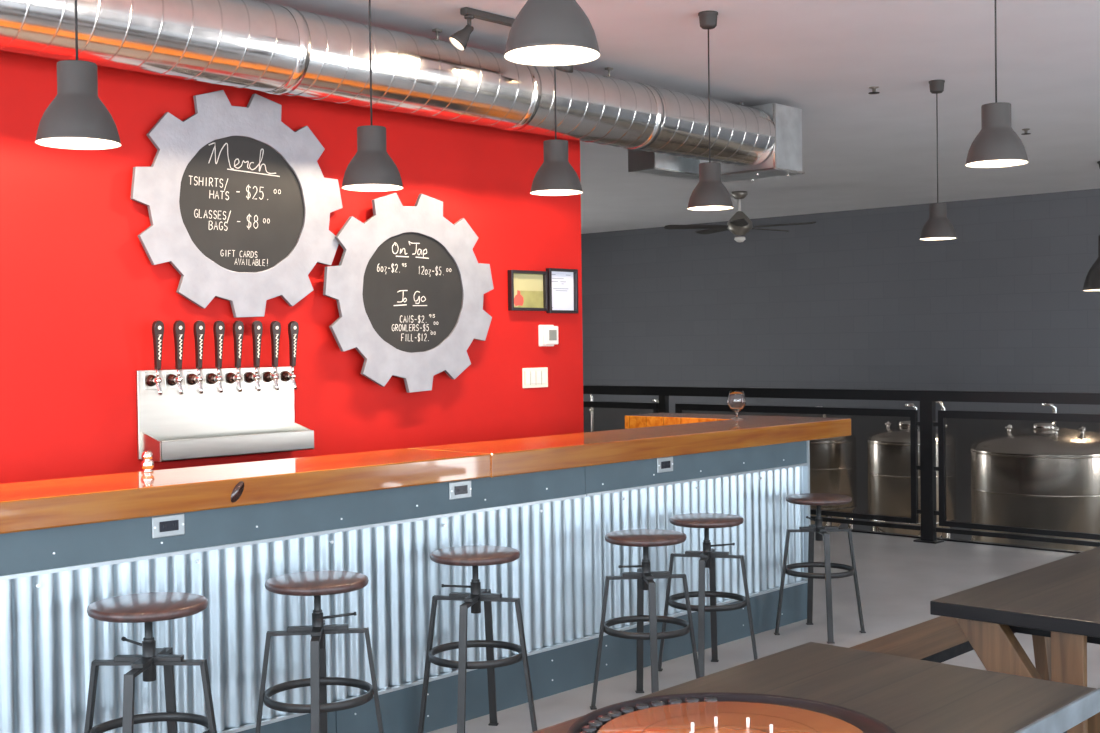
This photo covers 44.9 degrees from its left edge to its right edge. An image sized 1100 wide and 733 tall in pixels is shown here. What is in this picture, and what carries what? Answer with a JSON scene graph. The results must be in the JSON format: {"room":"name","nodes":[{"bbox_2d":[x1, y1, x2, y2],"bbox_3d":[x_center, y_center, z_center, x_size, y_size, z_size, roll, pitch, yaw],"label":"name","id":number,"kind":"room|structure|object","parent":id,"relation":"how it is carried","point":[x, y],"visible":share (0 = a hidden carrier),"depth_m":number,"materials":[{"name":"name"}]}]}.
{"room":"brewery taproom","nodes":[
{"label":"brewery taproom","id":0,"kind":"room"},
{"bbox_2d":[0,50,583,483],"bbox_3d":[-2.951,-0.065,4.573,0.140,3.080,9.120,0,1,43],"label":"wall","id":1,"kind":"structure","parent":0,"point":[81,295],"depth_m":5.94,"materials":[{"name":"red paint"}]},
{"bbox_2d":[136,367,313,461],"bbox_3d":[-1.442,0.202,5.980,0.168,0.387,0.822,0,1,43],"label":"drip tray","id":2,"kind":"object","parent":1,"relation":"attached to","point":[172,426],"visible":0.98,"depth_m":5.97,"materials":[{"name":"metal"}]},
{"bbox_2d":[144,320,163,395],"bbox_3d":[-1.699,-0.037,5.734,0.098,0.324,0.065,0,1,43],"label":"tap","id":3,"kind":"object","parent":2,"relation":"attached to","point":[152,381],"visible":1,"depth_m":5.71,"materials":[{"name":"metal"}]},
{"bbox_2d":[152,378,161,383],"bbox_3d":[-1.692,0.061,5.728,0.048,0.026,0.026,0,1,43],"label":"faucet","id":4,"kind":"object","parent":3,"relation":"on","point":[154,380],"depth_m":5.72,"materials":[{"name":"silver metal"}]},
{"bbox_2d":[165,320,184,394],"bbox_3d":[-1.629,-0.039,5.809,0.098,0.324,0.065,0,1,43],"label":"tap","id":5,"kind":"object","parent":2,"relation":"attached to","point":[173,380],"visible":1,"depth_m":5.78,"materials":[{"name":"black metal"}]},
{"bbox_2d":[173,377,182,382],"bbox_3d":[-1.623,0.059,5.803,0.048,0.026,0.026,0,1,43],"label":"faucet","id":6,"kind":"object","parent":5,"relation":"on","point":[175,379],"depth_m":5.79,"materials":[{"name":"silver metal"}]},
{"bbox_2d":[185,320,204,393],"bbox_3d":[-1.561,-0.041,5.883,0.098,0.324,0.065,0,1,43],"label":"tap","id":7,"kind":"object","parent":2,"relation":"attached to","point":[193,379],"visible":1,"depth_m":5.86,"materials":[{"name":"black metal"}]},
{"bbox_2d":[193,376,202,381],"bbox_3d":[-1.554,0.057,5.877,0.048,0.026,0.026,0,1,43],"label":"faucet","id":8,"kind":"object","parent":7,"relation":"on","point":[195,378],"depth_m":5.87,"materials":[{"name":"silver metal"}]},
{"bbox_2d":[205,321,224,392],"bbox_3d":[-1.492,-0.043,5.957,0.098,0.324,0.065,0,1,43],"label":"tap","id":9,"kind":"object","parent":2,"relation":"attached to","point":[212,378],"visible":1,"depth_m":5.93,"materials":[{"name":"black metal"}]},
{"bbox_2d":[213,376,221,380],"bbox_3d":[-1.486,0.055,5.952,0.048,0.026,0.026,0,1,43],"label":"faucet","id":10,"kind":"object","parent":9,"relation":"on","point":[215,378],"depth_m":5.94,"materials":[{"name":"silver metal"}]},
{"bbox_2d":[224,321,243,391],"bbox_3d":[-1.424,-0.045,6.032,0.098,0.324,0.065,0,1,43],"label":"tap","id":11,"kind":"object","parent":2,"relation":"attached to","point":[232,378],"visible":1,"depth_m":6.01,"materials":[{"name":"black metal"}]},
{"bbox_2d":[232,375,241,380],"bbox_3d":[-1.417,0.052,6.026,0.048,0.026,0.026,0,1,43],"label":"faucet","id":12,"kind":"object","parent":11,"relation":"on","point":[234,377],"depth_m":6.02,"materials":[{"name":"silver metal"}]},
{"bbox_2d":[243,321,262,390],"bbox_3d":[-1.355,-0.048,6.106,0.098,0.324,0.065,0,1,43],"label":"tap","id":13,"kind":"object","parent":2,"relation":"attached to","point":[250,377],"visible":1,"depth_m":6.08,"materials":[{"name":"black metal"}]},
{"bbox_2d":[251,375,259,379],"bbox_3d":[-1.349,0.050,6.100,0.048,0.026,0.026,0,1,43],"label":"faucet","id":14,"kind":"object","parent":13,"relation":"on","point":[253,377],"depth_m":6.09,"materials":[{"name":"silver metal"}]},
{"bbox_2d":[262,321,280,390],"bbox_3d":[-1.287,-0.050,6.180,0.098,0.324,0.065,0,1,43],"label":"tap","id":15,"kind":"object","parent":2,"relation":"attached to","point":[269,376],"visible":1,"depth_m":6.16,"materials":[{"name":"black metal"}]},
{"bbox_2d":[269,374,278,379],"bbox_3d":[-1.280,0.048,6.174,0.048,0.026,0.026,0,1,43],"label":"faucet","id":16,"kind":"object","parent":15,"relation":"on","point":[271,376],"depth_m":6.16,"materials":[{"name":"silver metal"}]},
{"bbox_2d":[279,321,298,389],"bbox_3d":[-1.218,-0.052,6.254,0.098,0.324,0.065,0,1,43],"label":"tap","id":17,"kind":"object","parent":2,"relation":"attached to","point":[287,376],"visible":1,"depth_m":6.23,"materials":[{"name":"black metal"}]},
{"bbox_2d":[287,374,295,378],"bbox_3d":[-1.212,0.046,6.248,0.048,0.026,0.026,0,1,43],"label":"faucet","id":18,"kind":"object","parent":17,"relation":"on","point":[289,376],"depth_m":6.24,"materials":[{"name":"silver metal"}]},
{"bbox_2d":[130,90,342,317],"bbox_3d":[-1.404,-0.740,6.095,0.022,1.032,1.131,0,1,43],"label":"sign","id":19,"kind":"object","parent":1,"relation":"attached to","point":[240,202],"visible":1,"depth_m":6.06,"materials":[{"name":"silver metal"}]},
{"bbox_2d":[323,193,493,392],"bbox_3d":[-0.700,-0.378,6.821,0.022,1.022,1.142,0,1,43],"label":"sign","id":20,"kind":"object","parent":1,"relation":"attached to","point":[409,285],"visible":1,"depth_m":6.79,"materials":[{"name":"silver metal"}]},
{"bbox_2d":[508,270,547,310],"bbox_3d":[-0.123,-0.428,7.506,0.032,0.226,0.296,0,1,43],"label":"picture frame","id":21,"kind":"object","parent":1,"relation":"attached to","point":[527,290],"visible":1,"depth_m":7.50,"materials":[{"name":"black"}]},
{"bbox_2d":[514,273,542,307],"bbox_3d":[-0.131,-0.428,7.513,0.008,0.192,0.262,0,1,43],"label":"print","id":22,"kind":"object","parent":21,"relation":"attached to","point":[528,287],"depth_m":7.52,"materials":[{"name":"yellow paper"}]},
{"bbox_2d":[522,367,547,387],"bbox_3d":[-0.089,0.064,7.562,0.012,0.114,0.209,0,1,43],"label":"switch plate","id":23,"kind":"object","parent":1,"relation":"attached to","point":[531,377],"visible":1,"depth_m":7.55,"materials":[{"name":"beige plastic"}]},
{"bbox_2d":[538,325,558,346],"bbox_3d":[-0.008,-0.177,7.633,0.034,0.124,0.142,0,1,43],"label":"thermostat","id":24,"kind":"object","parent":1,"relation":"attached to","point":[547,334],"visible":1,"depth_m":7.61,"materials":[{"name":"white plastic"}]},
{"bbox_2d":[546,268,577,312],"bbox_3d":[0.071,-0.438,7.717,0.032,0.258,0.245,0,1,43],"label":"picture frame","id":25,"kind":"object","parent":1,"relation":"attached to","point":[562,283],"visible":1,"depth_m":7.73,"materials":[{"name":"black"}]},
{"bbox_2d":[254,0,1099,233],"bbox_3d":[0.141,-1.768,7.373,18.200,0.150,17.500,0,1,43],"label":"ceiling","id":26,"kind":"structure","parent":0,"point":[822,59],"depth_m":7.96,"materials":[{"name":"paint"}]},
{"bbox_2d":[35,0,121,149],"bbox_3d":[-1.272,-1.103,3.560,0.220,1.012,0.220,0,1,43],"label":"pendant lamp","id":27,"kind":"object","parent":26,"relation":"hanging from","point":[76,118],"visible":1,"depth_m":3.52,"materials":[{"name":"grey metal"}]},
{"bbox_2d":[341,0,403,191],"bbox_3d":[-0.637,-1.135,4.711,0.220,1.004,0.220,0,1,43],"label":"pendant lamp","id":28,"kind":"object","parent":26,"relation":"hanging from","point":[371,169],"visible":1,"depth_m":4.67,"materials":[{"name":"grey metal"}]},
{"bbox_2d":[0,0,774,166],"bbox_3d":[-1.767,-1.411,5.284,0.388,0.442,9.038,0,1,43],"label":"duct","id":29,"kind":"object","parent":26,"relation":"hanging from","point":[248,44],"visible":0.94,"depth_m":6.10,"materials":[{"name":"metal"}]},
{"bbox_2d":[449,7,572,72],"bbox_3d":[-0.175,-1.573,6.456,0.104,0.200,0.839,0,1,43],"label":"track light","id":30,"kind":"object","parent":26,"relation":"attached to","point":[459,39],"visible":0.39,"depth_m":6.21,"materials":[{"name":"black metal"}]},
{"bbox_2d":[504,0,600,65],"bbox_3d":[-0.001,-1.161,3.010,0.220,0.914,0.220,0,1,43],"label":"pendant lamp","id":31,"kind":"object","parent":26,"relation":"hanging from","point":[543,32],"visible":1,"depth_m":2.95,"materials":[{"name":"grey metal"}]},
{"bbox_2d":[530,66,582,195],"bbox_3d":[0.021,-1.190,5.513,0.220,0.940,0.220,0,1,43],"label":"pendant lamp","id":32,"kind":"object","parent":26,"relation":"hanging from","point":[556,176],"visible":0.99,"depth_m":5.47,"materials":[{"name":"grey metal"}]},
{"bbox_2d":[628,149,699,180],"bbox_3d":[0.912,-1.517,9.101,0.222,0.431,0.926,0,1,43],"label":"duct","id":33,"kind":"object","parent":26,"relation":"hanging from","point":[640,161],"visible":0.3,"depth_m":8.83,"materials":[{"name":"metal"}]},
{"bbox_2d":[687,11,732,210],"bbox_3d":[0.759,-1.219,6.342,0.220,0.930,0.220,0,1,43],"label":"pendant lamp","id":34,"kind":"object","parent":26,"relation":"hanging from","point":[710,194],"visible":1,"depth_m":6.30,"materials":[{"name":"grey metal"}]},
{"bbox_2d":[664,191,815,241],"bbox_3d":[2.029,-1.564,13.944,1.548,0.529,1.506,0,1,43],"label":"ceiling fan","id":35,"kind":"object","parent":26,"relation":"hanging from","point":[739,224],"visible":1,"depth_m":13.84,"materials":[{"name":"grey metal"}]},
{"bbox_2d":[698,102,804,181],"bbox_3d":[1.329,-1.489,8.816,0.610,0.488,0.350,0,1,43],"label":"box","id":36,"kind":"object","parent":26,"relation":"hanging from","point":[785,157],"visible":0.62,"depth_m":8.62,"materials":[{"name":"metal"}]},
{"bbox_2d":[868,86,879,93],"bbox_3d":[2.009,-1.713,8.246,0.068,0.040,0.068,0,1,43],"label":"sprinkler head","id":37,"kind":"object","parent":26,"relation":"attached to","point":[873,88],"visible":1,"depth_m":8.23},
{"bbox_2d":[919,80,956,239],"bbox_3d":[2.356,-1.256,8.090,0.220,0.958,0.220,0,1,43],"label":"pendant lamp","id":38,"kind":"object","parent":26,"relation":"hanging from","point":[938,226],"visible":1,"depth_m":8.05,"materials":[{"name":"grey metal"}]},
{"bbox_2d":[965,0,1028,167],"bbox_3d":[1.615,-1.202,4.818,0.220,0.934,0.220,0,1,43],"label":"pendant lamp","id":39,"kind":"object","parent":26,"relation":"hanging from","point":[997,145],"visible":1,"depth_m":4.77,"materials":[{"name":"grey metal"}]},
{"bbox_2d":[1021,128,1030,134],"bbox_3d":[3.574,-1.763,9.985,0.068,0.040,0.068,0,1,43],"label":"sprinkler head","id":40,"kind":"object","parent":26,"relation":"attached to","point":[1026,129],"visible":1,"depth_m":9.97},
{"bbox_2d":[1083,161,1099,290],"bbox_3d":[5.028,-1.259,11.888,0.506,1.150,0.506,0,1,43],"label":"pendant lamp","id":41,"kind":"object","parent":26,"relation":"hanging from","point":[1092,281],"visible":1,"depth_m":11.84,"materials":[{"name":"grey metal"}]},
{"bbox_2d":[428,531,1099,732],"bbox_3d":[-1.484,2.039,5.622,18.200,1.200,12.560,0,1,43],"label":"floor","id":42,"kind":"structure","parent":0,"point":[899,577],"depth_m":7.40,"materials":[{"name":"concrete"}]},
{"bbox_2d":[84,592,216,732],"bbox_3d":[-1.216,1.089,4.046,0.377,0.746,0.377,-2,1,-42],"label":"bar stool","id":43,"kind":"object","parent":42,"relation":"on","point":[148,608],"visible":1,"depth_m":4.03,"materials":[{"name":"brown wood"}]},
{"bbox_2d":[255,570,383,732],"bbox_3d":[-0.783,1.082,4.501,0.370,0.731,0.370,0,1,39],"label":"bar stool","id":44,"kind":"object","parent":42,"relation":"on","point":[316,584],"visible":1,"depth_m":4.47,"materials":[{"name":"brown wood"}]},
{"bbox_2d":[0,440,809,732],"bbox_3d":[-1.703,0.969,4.807,1.281,0.972,7.912,0,1,43],"label":"bar counter front","id":45,"kind":"object","parent":42,"relation":"on","point":[558,521],"visible":0.79,"depth_m":5.10,"materials":[{"name":"blue-grey painted metal"},{"name":"galvanised steel"},{"name":"bright metal"}]},
{"bbox_2d":[152,513,184,537],"bbox_3d":[-1.250,0.522,4.359,0.010,0.070,0.120,0,1,43],"label":"power outlet","id":46,"kind":"object","parent":45,"relation":"attached to","point":[168,525],"visible":1,"depth_m":4.36,"materials":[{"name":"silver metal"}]},
{"bbox_2d":[159,520,178,531],"bbox_3d":[-1.248,0.522,4.357,0.004,0.034,0.070,0,1,43],"label":"socket","id":47,"kind":"object","parent":46,"relation":"attached to","point":[164,525],"depth_m":4.36,"materials":[{"name":"plastic"}]},
{"bbox_2d":[0,413,850,533],"bbox_3d":[-1.629,0.431,4.906,1.352,0.098,8.380,0,1,43],"label":"countertop","id":48,"kind":"structure","parent":45,"relation":"on","point":[52,503],"depth_m":5.07,"materials":[{"name":"orange wood"}]},
{"bbox_2d":[140,451,153,472],"bbox_3d":[-1.454,0.342,4.803,0.049,0.077,0.049,0,1,43],"label":"bell","id":49,"kind":"object","parent":48,"relation":"on","point":[147,464],"visible":1,"depth_m":4.79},
{"bbox_2d":[728,390,745,418],"bbox_3d":[1.069,0.219,7.609,0.104,0.162,0.104,0,1,43],"label":"beer glass","id":50,"kind":"object","parent":48,"relation":"on","point":[736,398],"visible":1,"depth_m":7.57,"materials":[{"name":"clear glass"}]},
{"bbox_2d":[449,480,471,499],"bbox_3d":[-0.357,0.494,5.326,0.010,0.070,0.120,0,1,43],"label":"power outlet","id":51,"kind":"object","parent":45,"relation":"attached to","point":[460,489],"visible":1,"depth_m":5.32,"materials":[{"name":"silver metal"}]},
{"bbox_2d":[455,485,467,494],"bbox_3d":[-0.355,0.494,5.324,0.004,0.034,0.070,0,1,43],"label":"socket","id":52,"kind":"object","parent":51,"relation":"attached to","point":[459,489],"depth_m":5.32,"materials":[{"name":"plastic"}]},
{"bbox_2d":[657,457,672,472],"bbox_3d":[0.547,0.466,6.306,0.010,0.070,0.120,0,1,43],"label":"power outlet","id":53,"kind":"object","parent":45,"relation":"attached to","point":[665,464],"visible":1,"depth_m":6.30,"materials":[{"name":"silver metal"}]},
{"bbox_2d":[661,461,670,468],"bbox_3d":[0.549,0.466,6.304,0.004,0.034,0.070,0,1,43],"label":"socket","id":54,"kind":"object","parent":53,"relation":"attached to","point":[664,464],"depth_m":6.30,"materials":[{"name":"plastic"}]},
{"bbox_2d":[418,545,536,732],"bbox_3d":[-0.280,1.068,5.066,0.368,0.727,0.368,-1,1,-32],"label":"bar stool","id":55,"kind":"object","parent":42,"relation":"on","point":[474,556],"visible":1,"depth_m":5.03,"materials":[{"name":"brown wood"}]},
{"bbox_2d":[590,529,699,709],"bbox_3d":[0.401,1.056,5.526,0.364,0.719,0.364,0,1,41],"label":"bar stool","id":56,"kind":"object","parent":42,"relation":"on","point":[645,538],"visible":0.85,"depth_m":5.50,"materials":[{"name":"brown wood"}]},
{"bbox_2d":[658,513,757,676],"bbox_3d":[0.719,1.045,6.076,0.361,0.713,0.361,-1,1,-30],"label":"bar stool","id":57,"kind":"object","parent":42,"relation":"on","point":[706,521],"visible":0.92,"depth_m":6.03,"materials":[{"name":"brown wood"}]},
{"bbox_2d":[531,642,1099,732],"bbox_3d":[0.185,1.090,2.291,0.719,0.764,2.170,0,1,43],"label":"picnic table","id":58,"kind":"object","parent":42,"relation":"on","point":[908,695],"visible":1,"depth_m":2.85,"materials":[{"name":"brown wood"}]},
{"bbox_2d":[566,692,895,732],"bbox_3d":[0.336,0.687,2.459,0.616,0.036,0.616,0,1,43],"label":"board","id":59,"kind":"object","parent":58,"relation":"on","point":[733,712],"visible":0.94,"depth_m":2.60,"materials":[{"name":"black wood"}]},
{"bbox_2d":[581,725,596,732],"bbox_3d":[0.075,0.694,2.536,0.031,0.014,0.031,0,1,16],"label":"disc","id":60,"kind":"object","parent":59,"relation":"on","point":[590,728],"visible":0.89,"depth_m":2.53,"materials":[{"name":"grey"}]},
{"bbox_2d":[587,720,602,730],"bbox_3d":[0.087,0.693,2.570,0.031,0.014,0.031,0,1,24],"label":"disc","id":61,"kind":"object","parent":59,"relation":"on","point":[597,723],"visible":0.77,"depth_m":2.56,"materials":[{"name":"grey"}]},
{"bbox_2d":[596,715,611,724],"bbox_3d":[0.106,0.692,2.606,0.031,0.014,0.031,0,1,32],"label":"disc","id":62,"kind":"object","parent":59,"relation":"on","point":[604,718],"visible":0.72,"depth_m":2.60,"materials":[{"name":"grey"}]},
{"bbox_2d":[607,711,621,719],"bbox_3d":[0.128,0.692,2.635,0.031,0.014,0.031,0,1,40],"label":"disc","id":63,"kind":"object","parent":59,"relation":"on","point":[614,714],"visible":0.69,"depth_m":2.62,"materials":[{"name":"grey"}]},
{"bbox_2d":[620,707,634,714],"bbox_3d":[0.155,0.691,2.662,0.031,0.014,0.031,-2,1,-42],"label":"disc","id":64,"kind":"object","parent":59,"relation":"on","point":[624,710],"visible":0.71,"depth_m":2.65,"materials":[{"name":"grey"}]},
{"bbox_2d":[635,703,649,710],"bbox_3d":[0.186,0.690,2.687,0.031,0.014,0.031,-1,1,-33],"label":"disc","id":65,"kind":"object","parent":59,"relation":"on","point":[639,706],"visible":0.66,"depth_m":2.68,"materials":[{"name":"grey"}]},
{"bbox_2d":[650,700,664,707],"bbox_3d":[0.218,0.689,2.705,0.031,0.014,0.031,-1,1,-26],"label":"disc","id":66,"kind":"object","parent":59,"relation":"on","point":[652,703],"visible":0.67,"depth_m":2.70,"materials":[{"name":"grey"}]},
{"bbox_2d":[667,698,681,704],"bbox_3d":[0.255,0.688,2.720,0.031,0.014,0.031,-1,1,-17],"label":"disc","id":67,"kind":"object","parent":59,"relation":"on","point":[673,700],"visible":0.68,"depth_m":2.71,"materials":[{"name":"grey"}]},
{"bbox_2d":[685,697,699,702],"bbox_3d":[0.291,0.688,2.728,0.031,0.014,0.031,-1,1,-9],"label":"disc","id":68,"kind":"object","parent":59,"relation":"on","point":[689,699],"visible":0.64,"depth_m":2.72,"materials":[{"name":"grey"}]},
{"bbox_2d":[703,696,717,701],"bbox_3d":[0.330,0.687,2.732,0.031,0.014,0.031,-1,1,-1],"label":"disc","id":69,"kind":"object","parent":59,"relation":"on","point":[708,698],"visible":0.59,"depth_m":2.73,"materials":[{"name":"grey"}]},
{"bbox_2d":[774,493,865,643],"bbox_3d":[1.390,1.025,6.867,0.358,0.708,0.358,0,1,43],"label":"bar stool","id":70,"kind":"object","parent":42,"relation":"on","point":[818,499],"visible":1,"depth_m":6.85,"materials":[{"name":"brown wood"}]},
{"bbox_2d":[583,385,1099,546],"bbox_3d":[2.330,0.742,10.380,9.746,1.130,0.140,0,1,43],"label":"railing","id":71,"kind":"object","parent":42,"relation":"on","point":[928,468],"visible":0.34,"depth_m":9.92,"materials":[{"name":"black metal"}]},
{"bbox_2d":[850,616,1050,680],"bbox_3d":[1.435,1.189,4.835,0.275,0.453,2.100,0,1,43],"label":"bench","id":72,"kind":"object","parent":42,"relation":"on","point":[940,639],"visible":0.06,"depth_m":4.71,"materials":[{"name":"brown wood"}]},
{"bbox_2d":[838,528,1083,553],"bbox_3d":[2.415,1.298,10.508,9.700,0.012,0.060,0,1,43],"label":"trim","id":73,"kind":"structure","parent":42,"relation":"on","point":[852,530],"depth_m":9.80,"materials":[{"name":"black"}]},
{"bbox_2d":[930,546,1099,732],"bbox_3d":[2.071,1.032,4.353,0.717,0.762,2.100,0,1,43],"label":"picnic table","id":74,"kind":"object","parent":42,"relation":"on","point":[1059,600],"visible":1,"depth_m":3.76,"materials":[{"name":"brown wood"}]},
{"bbox_2d":[581,188,1099,539],"bbox_3d":[6.171,0.257,13.912,18.200,4.280,0.200,0,1,43],"label":"wall","id":75,"kind":"structure","parent":0,"point":[850,299],"depth_m":15.99,"materials":[{"name":"grey paint"}]},
{"bbox_3d":[4.456,2.351,12.058,18.200,0.200,4.940,0,1,43],"label":"floor","id":76,"kind":"structure","parent":0,"visible":0},
{"bbox_2d":[589,394,594,431],"bbox_3d":[0.508,1.255,16.445,0.156,1.949,0.098,0,1,43],"label":"pipe","id":77,"kind":"object","parent":76,"relation":"on","point":[591,409],"visible":0.35,"depth_m":16.40,"materials":[{"name":"grey metal"}]},
{"bbox_2d":[810,406,856,528],"bbox_3d":[2.808,1.325,13.780,0.732,1.837,0.732,0,1,43],"label":"tank","id":78,"kind":"object","parent":76,"relation":"on","point":[833,466],"visible":0.26,"depth_m":13.44,"materials":[{"name":"silver metal"}]},
{"bbox_2d":[867,403,956,537],"bbox_3d":[3.447,1.300,12.673,0.822,1.907,0.822,0,1,43],"label":"tank","id":79,"kind":"object","parent":76,"relation":"on","point":[889,458],"visible":0.6,"depth_m":12.39,"materials":[{"name":"silver metal"}]},
{"bbox_2d":[936,401,947,537],"bbox_3d":[3.457,1.270,11.751,0.156,1.999,0.098,0,1,43],"label":"pipe","id":80,"kind":"object","parent":76,"relation":"on","point":[944,535],"visible":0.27,"depth_m":11.72,"materials":[{"name":"grey metal"}]},
{"bbox_2d":[970,404,1099,550],"bbox_3d":[4.078,1.283,10.865,1.222,1.987,1.222,0,1,43],"label":"tank","id":81,"kind":"object","parent":76,"relation":"on","point":[1045,475],"visible":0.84,"depth_m":10.37,"materials":[{"name":"silver metal"}]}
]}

